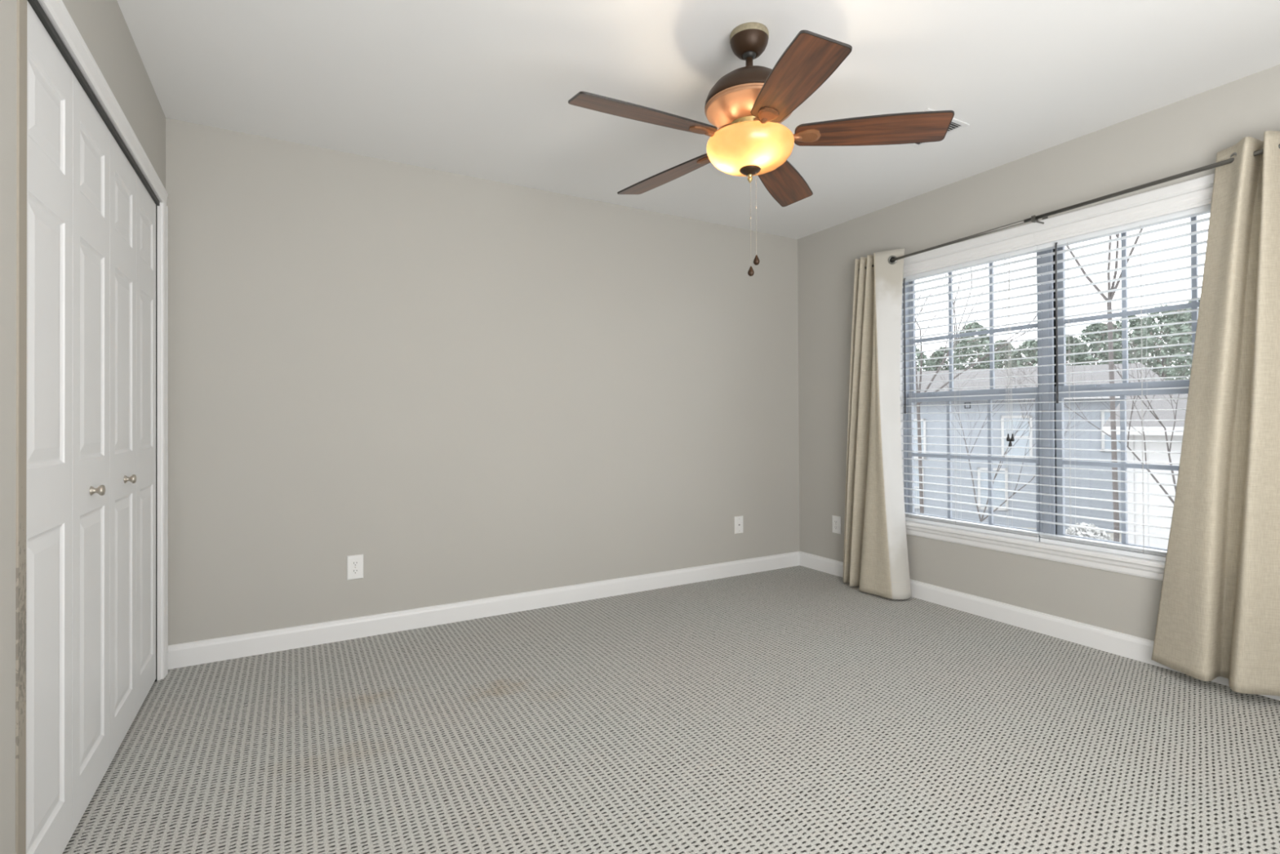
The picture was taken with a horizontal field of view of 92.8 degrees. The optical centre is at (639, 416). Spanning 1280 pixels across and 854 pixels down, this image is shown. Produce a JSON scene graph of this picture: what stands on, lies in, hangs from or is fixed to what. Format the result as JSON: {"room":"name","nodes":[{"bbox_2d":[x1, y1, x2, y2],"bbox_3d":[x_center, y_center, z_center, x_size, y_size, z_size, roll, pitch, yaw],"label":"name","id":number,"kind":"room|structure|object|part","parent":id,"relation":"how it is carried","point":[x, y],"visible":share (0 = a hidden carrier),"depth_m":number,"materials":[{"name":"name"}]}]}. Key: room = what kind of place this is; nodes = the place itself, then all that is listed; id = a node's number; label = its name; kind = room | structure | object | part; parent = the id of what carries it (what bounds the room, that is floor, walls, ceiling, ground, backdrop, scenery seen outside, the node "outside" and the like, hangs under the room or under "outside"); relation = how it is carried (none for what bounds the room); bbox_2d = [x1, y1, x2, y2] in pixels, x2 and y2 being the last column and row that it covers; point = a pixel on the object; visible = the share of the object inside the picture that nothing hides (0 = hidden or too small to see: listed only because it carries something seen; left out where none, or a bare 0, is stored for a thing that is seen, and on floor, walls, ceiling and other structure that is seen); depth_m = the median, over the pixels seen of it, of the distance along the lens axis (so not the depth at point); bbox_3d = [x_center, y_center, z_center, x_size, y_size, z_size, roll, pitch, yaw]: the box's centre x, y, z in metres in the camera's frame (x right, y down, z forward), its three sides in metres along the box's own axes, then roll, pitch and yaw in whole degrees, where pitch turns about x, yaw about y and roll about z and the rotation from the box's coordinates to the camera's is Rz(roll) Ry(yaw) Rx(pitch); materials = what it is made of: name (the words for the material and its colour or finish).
{"room":"empty bedroom","nodes":[
{"label":"empty bedroom","id":0,"kind":"room"},
{"bbox_2d":[0,0,165,853],"bbox_3d":[-1.043,-0.125,0.722,0.120,2.440,4.484,0,0,-30],"label":"wall","id":1,"kind":"structure","parent":0,"point":[102,25],"depth_m":1.22,"materials":[{"name":"beige paint"}]},
{"bbox_2d":[15,0,26,853],"bbox_3d":[-1.300,-0.121,1.249,0.054,2.440,0.047,0,0,-30],"label":"trim","id":2,"kind":"structure","parent":1,"relation":"attached to","point":[21,7],"depth_m":1.25,"materials":[{"name":"paint"}]},
{"bbox_2d":[26,0,110,853],"bbox_3d":[-1.482,0.094,1.592,0.063,1.990,0.742,0,0,-30],"label":"door","id":3,"kind":"structure","parent":1,"relation":"in","point":[68,141],"depth_m":1.55,"materials":[{"name":"white paint"}]},
{"bbox_3d":[-1.550,0.211,1.743,0.032,0.031,0.031,0,0,-30],"label":"knob","id":4,"kind":"part","parent":3,"relation":"part of","materials":[{"name":"silver metal"}]},
{"bbox_2d":[27,0,159,681],"bbox_3d":[-1.689,0.095,1.917,0.059,2.022,1.496,0,0,-30],"label":"trim","id":5,"kind":"structure","parent":1,"relation":"attached to","point":[35,5],"depth_m":1.98,"materials":[{"name":"wood"}]},
{"bbox_2d":[37,0,168,679],"bbox_3d":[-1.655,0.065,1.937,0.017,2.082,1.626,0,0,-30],"label":"trim","id":6,"kind":"structure","parent":1,"relation":"attached to","point":[56,11],"depth_m":2.43,"materials":[{"name":"white paint"}]},
{"bbox_2d":[109,133,155,764],"bbox_3d":[-1.851,0.100,2.239,0.063,1.990,0.742,0,0,-30],"label":"door","id":7,"kind":"structure","parent":1,"relation":"in","point":[132,294],"depth_m":2.18,"materials":[{"name":"white paint"}]},
{"bbox_3d":[-1.749,0.214,2.092,0.032,0.031,0.031,0,0,-30],"label":"knob","id":8,"kind":"part","parent":7,"relation":"part of","materials":[{"name":"silver metal"}]},
{"bbox_2d":[165,117,799,644],"bbox_3d":[-0.772,-0.108,3.525,4.747,2.440,0.120,0,0,-30],"label":"wall","id":9,"kind":"structure","parent":0,"point":[468,388],"depth_m":3.29,"materials":[{"name":"beige paint"}]},
{"bbox_2d":[346,554,363,579],"bbox_3d":[-1.432,0.757,3.067,0.075,0.120,0.009,0,0,-30],"label":"wall outlet","id":10,"kind":"object","parent":9,"relation":"attached to","point":[354,562],"visible":1,"depth_m":3.06,"materials":[{"name":"white plastic"}]},
{"bbox_2d":[351,568,359,573],"bbox_3d":[-1.431,0.777,3.064,0.034,0.025,0.003,0,0,-30],"label":"socket","id":11,"kind":"object","parent":10,"relation":"attached to","point":[354,571],"depth_m":3.06,"materials":[{"name":"white plastic"}]},
{"bbox_2d":[351,560,359,565],"bbox_3d":[-1.431,0.738,3.064,0.034,0.025,0.003,0,0,-30],"label":"socket","id":12,"kind":"object","parent":10,"relation":"attached to","point":[353,562],"depth_m":3.06,"materials":[{"name":"white plastic"}]},
{"bbox_2d":[168,551,799,669],"bbox_3d":[-0.451,1.060,3.620,3.774,0.102,0.014,0,0,-30],"label":"baseboard","id":13,"kind":"structure","parent":9,"relation":"attached to","point":[212,650],"depth_m":3.27,"materials":[{"name":"white paint"}]},
{"bbox_2d":[734,515,742,533],"bbox_3d":[0.695,0.759,4.279,0.075,0.120,0.007,0,0,-30],"label":"cable plate","id":14,"kind":"object","parent":9,"relation":"attached to","point":[738,519],"visible":1,"depth_m":4.27,"materials":[{"name":"white plastic"}]},
{"bbox_2d":[62,564,1279,853],"bbox_3d":[0.369,1.153,1.525,4.747,0.120,4.704,0,0,-30],"label":"floor","id":15,"kind":"structure","parent":0,"point":[796,709],"depth_m":2.05,"materials":[{"name":"carpet"}]},
{"bbox_2d":[116,0,1279,239],"bbox_3d":[0.356,-1.397,1.542,4.747,0.100,4.704,0,0,-30],"label":"ceiling","id":16,"kind":"structure","parent":0,"point":[482,89],"depth_m":2.39,"materials":[{"name":"white paint"}]},
{"bbox_2d":[568,22,954,275],"bbox_3d":[0.350,-0.917,2.137,1.235,0.853,1.260,0,0,-30],"label":"ceiling fan","id":17,"kind":"object","parent":16,"relation":"hanging from","point":[748,105],"visible":1,"depth_m":2.03,"materials":[{"name":"brown wood"}]},
{"bbox_3d":[0.022,-0.976,1.976,0.496,0.006,0.147,1,13,-25],"label":"blade","id":18,"kind":"part","parent":17,"relation":"part of","materials":[{"name":"brown wood"}]},
{"bbox_3d":[0.116,-0.964,2.437,0.147,0.006,0.496,-18,11,-41],"label":"blade","id":19,"kind":"part","parent":17,"relation":"part of","materials":[{"name":"brown wood"}]},
{"bbox_3d":[0.386,-0.919,2.141,0.303,0.102,0.303,0,0,-30],"label":"lamp shade","id":20,"kind":"part","parent":17,"relation":"part of","materials":[{"name":"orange glass"}]},
{"bbox_3d":[0.387,-0.682,2.133,0.006,0.315,0.006,0,0,-30],"label":"pull chain","id":21,"kind":"part","parent":17,"relation":"part of","materials":[{"name":"silver metal"}]},
{"bbox_3d":[0.406,-0.709,2.129,0.006,0.292,0.006,0,0,-30],"label":"pull chain","id":22,"kind":"part","parent":17,"relation":"part of","materials":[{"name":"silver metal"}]},
{"bbox_3d":[0.581,-0.965,2.491,0.147,0.006,0.496,-16,-9,28],"label":"blade","id":23,"kind":"part","parent":17,"relation":"part of","materials":[{"name":"brown wood"}]},
{"bbox_3d":[0.433,-0.951,1.745,0.147,0.006,0.496,13,3,-8],"label":"blade","id":24,"kind":"part","parent":17,"relation":"part of","materials":[{"name":"brown wood"}]},
{"bbox_3d":[0.778,-0.966,2.062,0.496,0.006,0.147,2,-14,11],"label":"blade","id":25,"kind":"part","parent":17,"relation":"part of","materials":[{"name":"brown wood"}]},
{"bbox_2d":[905,107,968,147],"bbox_3d":[1.318,-1.339,2.846,0.300,0.009,0.270,0,0,-30],"label":"ceiling vent","id":26,"kind":"object","parent":16,"relation":"in","point":[956,124],"visible":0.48,"depth_m":2.82,"materials":[{"name":"white metal"}]},
{"bbox_2d":[797,64,1279,640],"bbox_3d":[2.365,-0.130,2.662,0.150,2.440,4.484,0,0,-30],"label":"wall","id":27,"kind":"structure","parent":0,"point":[1188,134],"depth_m":3.26,"materials":[{"name":"beige paint"}]},
{"bbox_2d":[832,515,840,533],"bbox_3d":[1.369,0.754,4.252,0.009,0.120,0.075,0,0,-30],"label":"wall outlet","id":28,"kind":"object","parent":27,"relation":"attached to","point":[836,519],"visible":1,"depth_m":4.25,"materials":[{"name":"white plastic"}]},
{"bbox_2d":[900,304,903,484],"bbox_3d":[2.102,-0.150,3.126,0.148,1.585,1.774,0,0,-30],"label":"trim","id":29,"kind":"structure","parent":27,"relation":"attached to","point":[901,340],"depth_m":3.88,"materials":[{"name":"white paint"}]},
{"bbox_2d":[902,252,1040,532],"bbox_3d":[1.912,-0.140,3.538,0.066,1.564,0.842,0,0,-30],"label":"window","id":30,"kind":"structure","parent":27,"relation":"in","point":[908,432],"depth_m":3.63,"materials":[{"name":"plastic"}]},
{"bbox_3d":[1.913,-0.140,3.538,0.063,1.564,0.842,0,0,-30],"label":"frame","id":31,"kind":"part","parent":30,"relation":"part of","materials":[{"name":"plastic"}]},
{"bbox_2d":[900,232,1044,541],"bbox_3d":[1.839,-0.147,3.482,0.073,1.576,0.830,0,0,-30],"label":"window blind","id":32,"kind":"object","parent":30,"relation":"attached to","point":[1024,245],"visible":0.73,"depth_m":3.42,"materials":[{"name":"plastic"}]},
{"bbox_3d":[1.685,-0.113,3.773,0.053,1.472,0.010,0,0,-30],"label":"ladder cord","id":33,"kind":"part","parent":32,"relation":"part of","materials":[{"name":"white fabric"}]},
{"bbox_3d":[1.828,-0.116,3.521,0.053,1.472,0.010,0,0,-30],"label":"ladder cord","id":34,"kind":"part","parent":32,"relation":"part of","materials":[{"name":"white fabric"}]},
{"bbox_3d":[1.845,-0.870,3.492,0.050,0.045,0.830,0,0,-30],"label":"head rail","id":35,"kind":"part","parent":32,"relation":"part of","materials":[{"name":"plastic"}]},
{"bbox_3d":[1.851,0.631,3.482,0.052,0.022,0.824,0,0,-30],"label":"rail","id":36,"kind":"part","parent":32,"relation":"part of","materials":[{"name":"plastic"}]},
{"bbox_3d":[1.972,-0.118,3.269,0.053,1.472,0.010,0,0,-30],"label":"ladder cord","id":37,"kind":"part","parent":32,"relation":"part of","materials":[{"name":"white fabric"}]},
{"bbox_3d":[1.955,-0.379,3.233,0.013,0.950,0.005,-1,0,34],"label":"lift cord","id":38,"kind":"part","parent":32,"relation":"part of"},
{"bbox_3d":[1.958,-0.365,3.230,0.007,0.978,0.002,0,0,-30],"label":"lift cord","id":39,"kind":"part","parent":32,"relation":"part of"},
{"bbox_3d":[1.960,-0.379,3.225,0.005,0.950,0.015,0,0,-7],"label":"lift cord","id":40,"kind":"part","parent":32,"relation":"part of","materials":[{"name":"white fabric"}]},
{"bbox_3d":[1.907,0.240,3.531,0.022,0.784,0.798,0,0,-30],"label":"sash","id":41,"kind":"part","parent":30,"relation":"part of","materials":[{"name":"plastic"}]},
{"bbox_3d":[1.925,-0.499,3.548,0.020,0.815,0.798,0,0,-30],"label":"sash","id":42,"kind":"part","parent":30,"relation":"part of","materials":[{"name":"plastic"}]},
{"bbox_2d":[905,520,1165,580],"bbox_3d":[2.068,0.679,3.098,0.136,0.082,1.930,0,0,-30],"label":"trim","id":43,"kind":"structure","parent":27,"relation":"attached to","point":[1129,565],"depth_m":3.06,"materials":[{"name":"white paint"}]},
{"bbox_2d":[799,551,1279,700],"bbox_3d":[2.300,1.039,2.614,0.014,0.102,4.484,0,0,-30],"label":"baseboard","id":44,"kind":"structure","parent":27,"relation":"attached to","point":[1140,649],"depth_m":3.12,"materials":[{"name":"white paint"}]},
{"bbox_2d":[1037,248,1057,534],"bbox_3d":[2.121,-0.144,3.158,0.080,1.564,0.068,0,0,-30],"label":"trim","id":45,"kind":"structure","parent":27,"relation":"attached to","point":[1045,527],"depth_m":3.13,"materials":[{"name":"plastic"}]},
{"bbox_2d":[903,173,1214,266],"bbox_3d":[2.028,-0.173,3.084,0.018,1.635,1.874,0,0,-30],"label":"trim","id":46,"kind":"structure","parent":27,"relation":"attached to","point":[1206,181],"depth_m":2.94,"materials":[{"name":"white paint"}]},
{"bbox_2d":[858,143,1279,271],"bbox_3d":[2.101,-0.982,2.855,0.115,0.108,2.643,0,0,-30],"label":"curtain rod","id":47,"kind":"object","parent":27,"relation":"attached to","point":[1034,219],"visible":0.9,"depth_m":2.81,"materials":[{"name":"grey metal"}]},
{"bbox_2d":[843,248,911,599],"bbox_3d":[1.454,0.034,3.852,0.172,2.113,0.488,0,0,-30],"label":"curtain","id":48,"kind":"object","parent":47,"relation":"hanging from","point":[876,558],"visible":1,"depth_m":3.76,"materials":[{"name":"fabric"}]},
{"bbox_3d":[1.685,-0.969,3.509,0.016,0.037,1.095,0,0,-30],"label":"rod","id":49,"kind":"part","parent":47,"relation":"part of","materials":[{"name":"grey metal"}]},
{"bbox_3d":[2.320,-1.004,2.395,0.018,0.048,1.550,0,0,-30],"label":"rod","id":50,"kind":"part","parent":47,"relation":"part of","materials":[{"name":"grey metal"}]},
{"bbox_2d":[1151,130,1279,695],"bbox_3d":[2.397,-0.008,2.231,0.136,2.110,0.906,0,0,-30],"label":"curtain","id":51,"kind":"object","parent":47,"relation":"hanging from","point":[1219,615],"visible":1,"depth_m":2.39,"materials":[{"name":"fabric"}]},
{"bbox_2d":[1053,216,1199,551],"bbox_3d":[2.350,-0.147,2.769,0.066,1.564,0.880,0,0,-30],"label":"window","id":52,"kind":"structure","parent":27,"relation":"in","point":[1194,304],"depth_m":2.89,"materials":[{"name":"plastic"}]},
{"bbox_3d":[2.351,-0.147,2.769,0.063,1.564,0.880,0,0,-30],"label":"frame","id":53,"kind":"part","parent":52,"relation":"part of","materials":[{"name":"plastic"}]},
{"bbox_3d":[2.345,0.233,2.762,0.022,0.784,0.836,0,0,-30],"label":"sash","id":54,"kind":"part","parent":52,"relation":"part of","materials":[{"name":"plastic"}]},
{"bbox_2d":[1034,186,1213,561],"bbox_3d":[2.262,-0.154,2.739,0.073,1.576,0.879,0,0,-30],"label":"window blind","id":55,"kind":"object","parent":52,"relation":"attached to","point":[1198,202],"visible":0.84,"depth_m":2.82,"materials":[{"name":"plastic"}]},
{"bbox_3d":[2.123,-0.121,3.004,0.053,1.472,0.010,0,0,-30],"label":"ladder cord","id":56,"kind":"part","parent":55,"relation":"part of","materials":[{"name":"white fabric"}]},
{"bbox_3d":[2.275,0.624,2.739,0.052,0.022,0.873,0,0,-30],"label":"rail","id":57,"kind":"part","parent":55,"relation":"part of","materials":[{"name":"plastic"}]},
{"bbox_3d":[2.268,-0.877,2.749,0.050,0.045,0.879,0,0,-30],"label":"head rail","id":58,"kind":"part","parent":55,"relation":"part of","materials":[{"name":"plastic"}]},
{"bbox_3d":[2.269,-0.123,2.747,0.053,1.472,0.010,0,0,-30],"label":"ladder cord","id":59,"kind":"part","parent":55,"relation":"part of","materials":[{"name":"white fabric"}]},
{"bbox_3d":[2.363,-0.507,2.779,0.020,0.815,0.836,0,0,-30],"label":"sash","id":60,"kind":"part","parent":52,"relation":"part of","materials":[{"name":"plastic"}]},
{"label":"outside","id":61,"kind":"structure","parent":0,"visible":0},
{"bbox_2d":[1016,526,1121,542],"bbox_3d":[55.038,4.222,48.557,136.303,0.200,210.000,0,0,-30],"label":"ground","id":62,"kind":"structure","parent":61,"point":[1110,533],"depth_m":21.45,"materials":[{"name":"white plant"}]},
{"bbox_2d":[915,347,933,371],"bbox_3d":[17.093,-0.145,38.390,3.263,8.790,3.266,0,0,-30],"label":"evergreen tree","id":63,"kind":"object","parent":62,"relation":"on","point":[918,354],"visible":0.04,"depth_m":37.80,"materials":[{"name":"green plant"}]},
{"bbox_2d":[925,352,948,370],"bbox_3d":[25.855,-0.718,53.032,3.073,10.041,3.046,0,0,-30],"label":"evergreen tree","id":64,"kind":"object","parent":62,"relation":"on","point":[932,354],"visible":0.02,"depth_m":52.96,"materials":[{"name":"green plant"}]},
{"bbox_2d":[929,346,963,370],"bbox_3d":[21.010,-0.334,42.052,3.372,9.178,3.255,0,0,-30],"label":"evergreen tree","id":65,"kind":"object","parent":62,"relation":"on","point":[940,353],"visible":0.1,"depth_m":41.81,"materials":[{"name":"green plant"}]},
{"bbox_2d":[955,335,986,368],"bbox_3d":[25.329,-1.000,46.598,3.085,10.525,3.073,0,0,-30],"label":"evergreen tree","id":66,"kind":"object","parent":62,"relation":"on","point":[978,357],"visible":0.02,"depth_m":46.19,"materials":[{"name":"green plant"}]},
{"bbox_2d":[946,321,1000,369],"bbox_3d":[20.620,-0.812,37.693,3.317,10.079,3.248,0,0,-30],"label":"evergreen tree","id":67,"kind":"object","parent":62,"relation":"on","point":[975,325],"visible":0.28,"depth_m":37.29,"materials":[{"name":"green plant"}]},
{"bbox_2d":[982,339,1023,368],"bbox_3d":[24.242,-0.472,40.887,3.283,9.404,3.235,0,0,-30],"label":"evergreen tree","id":68,"kind":"object","parent":62,"relation":"on","point":[999,340],"visible":0.05,"depth_m":40.38,"materials":[{"name":"green plant"}]},
{"bbox_2d":[1005,340,1037,368],"bbox_3d":[21.352,-0.028,33.201,3.209,8.445,3.320,0,0,-30],"label":"evergreen tree","id":69,"kind":"object","parent":62,"relation":"on","point":[1029,344],"visible":0.09,"depth_m":33.07,"materials":[{"name":"green plant"}]},
{"bbox_2d":[915,236,1136,513],"bbox_3d":[5.755,-0.230,10.655,4.768,8.712,3.469,-1,0,35],"label":"bare tree","id":70,"kind":"object","parent":62,"relation":"on","point":[918,417],"visible":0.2,"depth_m":11.10,"materials":[{"name":"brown plant"}]},
{"bbox_2d":[913,363,1164,533],"bbox_3d":[14.922,1.037,27.152,11.800,6.300,9.020,0,0,26],"label":"house","id":71,"kind":"structure","parent":62,"relation":"on","point":[1104,375],"depth_m":23.29,"materials":[{"name":"grey"}]},
{"bbox_3d":[10.288,2.847,24.964,2.220,1.520,0.025,0,0,26],"label":"pane","id":72,"kind":"part","parent":71,"relation":"part of","materials":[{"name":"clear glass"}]},
{"bbox_3d":[10.995,0.891,24.622,0.820,1.420,0.025,0,0,26],"label":"pane","id":73,"kind":"part","parent":71,"relation":"part of","materials":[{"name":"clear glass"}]},
{"bbox_3d":[13.515,2.770,23.370,0.820,1.420,0.025,0,0,26],"label":"pane","id":74,"kind":"part","parent":71,"relation":"part of","materials":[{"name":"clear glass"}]},
{"bbox_3d":[14.222,0.764,23.029,0.820,1.420,0.025,0,0,26],"label":"pane","id":75,"kind":"part","parent":71,"relation":"part of","materials":[{"name":"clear glass"}]},
{"bbox_3d":[17.000,0.490,21.658,0.820,1.320,0.025,0,0,26],"label":"pane","id":76,"kind":"part","parent":71,"relation":"part of","materials":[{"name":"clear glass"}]},
{"bbox_2d":[1066,342,1091,364],"bbox_3d":[34.280,-0.926,48.036,3.101,10.304,3.094,0,0,-30],"label":"leafy tree","id":77,"kind":"object","parent":62,"relation":"on","point":[1070,343],"visible":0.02,"depth_m":47.65,"materials":[{"name":"green plant"}]},
{"bbox_2d":[1066,333,1093,365],"bbox_3d":[26.418,-0.477,37.676,3.291,9.348,3.343,0,0,-30],"label":"evergreen tree","id":78,"kind":"object","parent":62,"relation":"on","point":[1068,348],"visible":0.06,"depth_m":37.28,"materials":[{"name":"green plant"}]},
{"bbox_2d":[1066,323,1122,365],"bbox_3d":[25.195,-0.521,33.590,3.255,9.395,3.198,0,0,-30],"label":"evergreen tree","id":79,"kind":"object","parent":62,"relation":"on","point":[1096,326],"visible":0.23,"depth_m":33.33,"materials":[{"name":"green plant"}]},
{"bbox_2d":[1088,322,1133,364],"bbox_3d":[32.401,-1.183,41.931,3.111,10.755,3.062,0,0,-30],"label":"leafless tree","id":80,"kind":"object","parent":62,"relation":"on","point":[1113,322],"visible":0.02,"depth_m":41.94,"materials":[{"name":"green plant"}]},
{"bbox_2d":[1100,315,1161,377],"bbox_3d":[29.149,-0.989,36.256,3.225,10.326,3.270,0,0,-9],"label":"evergreen tree","id":81,"kind":"object","parent":62,"relation":"on","point":[1138,321],"visible":0.1,"depth_m":35.84,"materials":[{"name":"green plant"}]},
{"bbox_2d":[1102,379,1187,548],"bbox_3d":[15.496,1.553,14.871,6.020,5.100,5.400,0,0,-39],"label":"house","id":82,"kind":"structure","parent":62,"relation":"on","point":[1182,403],"depth_m":14.79,"materials":[{"name":"white"}]},
{"bbox_2d":[1128,323,1168,377],"bbox_3d":[37.695,-1.384,45.424,3.046,11.150,3.057,0,0,-30],"label":"evergreen tree","id":83,"kind":"object","parent":62,"relation":"on","point":[1151,333],"visible":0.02,"depth_m":45.03,"materials":[{"name":"green plant"}]},
{"bbox_2d":[1128,304,1191,380],"bbox_3d":[25.109,-0.623,29.223,3.252,9.542,3.222,0,0,-30],"label":"evergreen tree","id":84,"kind":"object","parent":62,"relation":"on","point":[1170,318],"visible":0.26,"depth_m":28.79,"materials":[{"name":"green plant"}]},
{"bbox_2d":[1152,308,1191,379],"bbox_3d":[35.113,-1.491,39.678,2.984,11.314,3.050,0,0,-30],"label":"evergreen tree","id":85,"kind":"object","parent":62,"relation":"on","point":[1161,339],"visible":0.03,"depth_m":39.93,"materials":[{"name":"green plant"}]},
{"bbox_2d":[1163,299,1199,380],"bbox_3d":[30.471,-1.206,33.133,3.230,10.704,3.344,0,0,-30],"label":"evergreen tree","id":86,"kind":"object","parent":62,"relation":"on","point":[1188,315],"visible":0.06,"depth_m":33.28,"materials":[{"name":"green plant"}]},
{"bbox_3d":[9.408,4.108,12.307,15.524,0.020,9.926,0,0,-30],"label":"path","id":87,"kind":"object","parent":62,"relation":"on","visible":0},
{"bbox_2d":[923,336,1105,521],"bbox_3d":[7.744,1.132,13.001,3.706,6.000,3.198,-1,0,35],"label":"bare tree","id":88,"kind":"object","parent":87,"relation":"on","point":[981,519],"visible":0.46,"depth_m":13.03,"materials":[{"name":"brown plant"}]},
{"bbox_2d":[1065,522,1112,541],"bbox_3d":[9.147,3.140,12.500,1.263,1.960,1.272,0,0,-30],"label":"rounded shrub","id":89,"kind":"object","parent":87,"relation":"on","point":[1080,531],"visible":0.18,"depth_m":12.34,"materials":[{"name":"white plant"}]},
{"bbox_2d":[995,291,1191,504],"bbox_3d":[7.839,1.030,9.423,4.191,6.156,2.459,-1,0,28],"label":"bare tree","id":90,"kind":"object","parent":87,"relation":"on","point":[1183,374],"visible":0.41,"depth_m":9.42,"materials":[{"name":"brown plant"}]},
{"bbox_2d":[1066,228,1142,542],"bbox_3d":[5.870,-0.702,7.705,2.485,9.616,4.343,0,0,-23],"label":"bare tree","id":91,"kind":"object","parent":87,"relation":"on","point":[1110,295],"visible":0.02,"depth_m":7.49,"materials":[{"name":"brown plant"}]}
]}

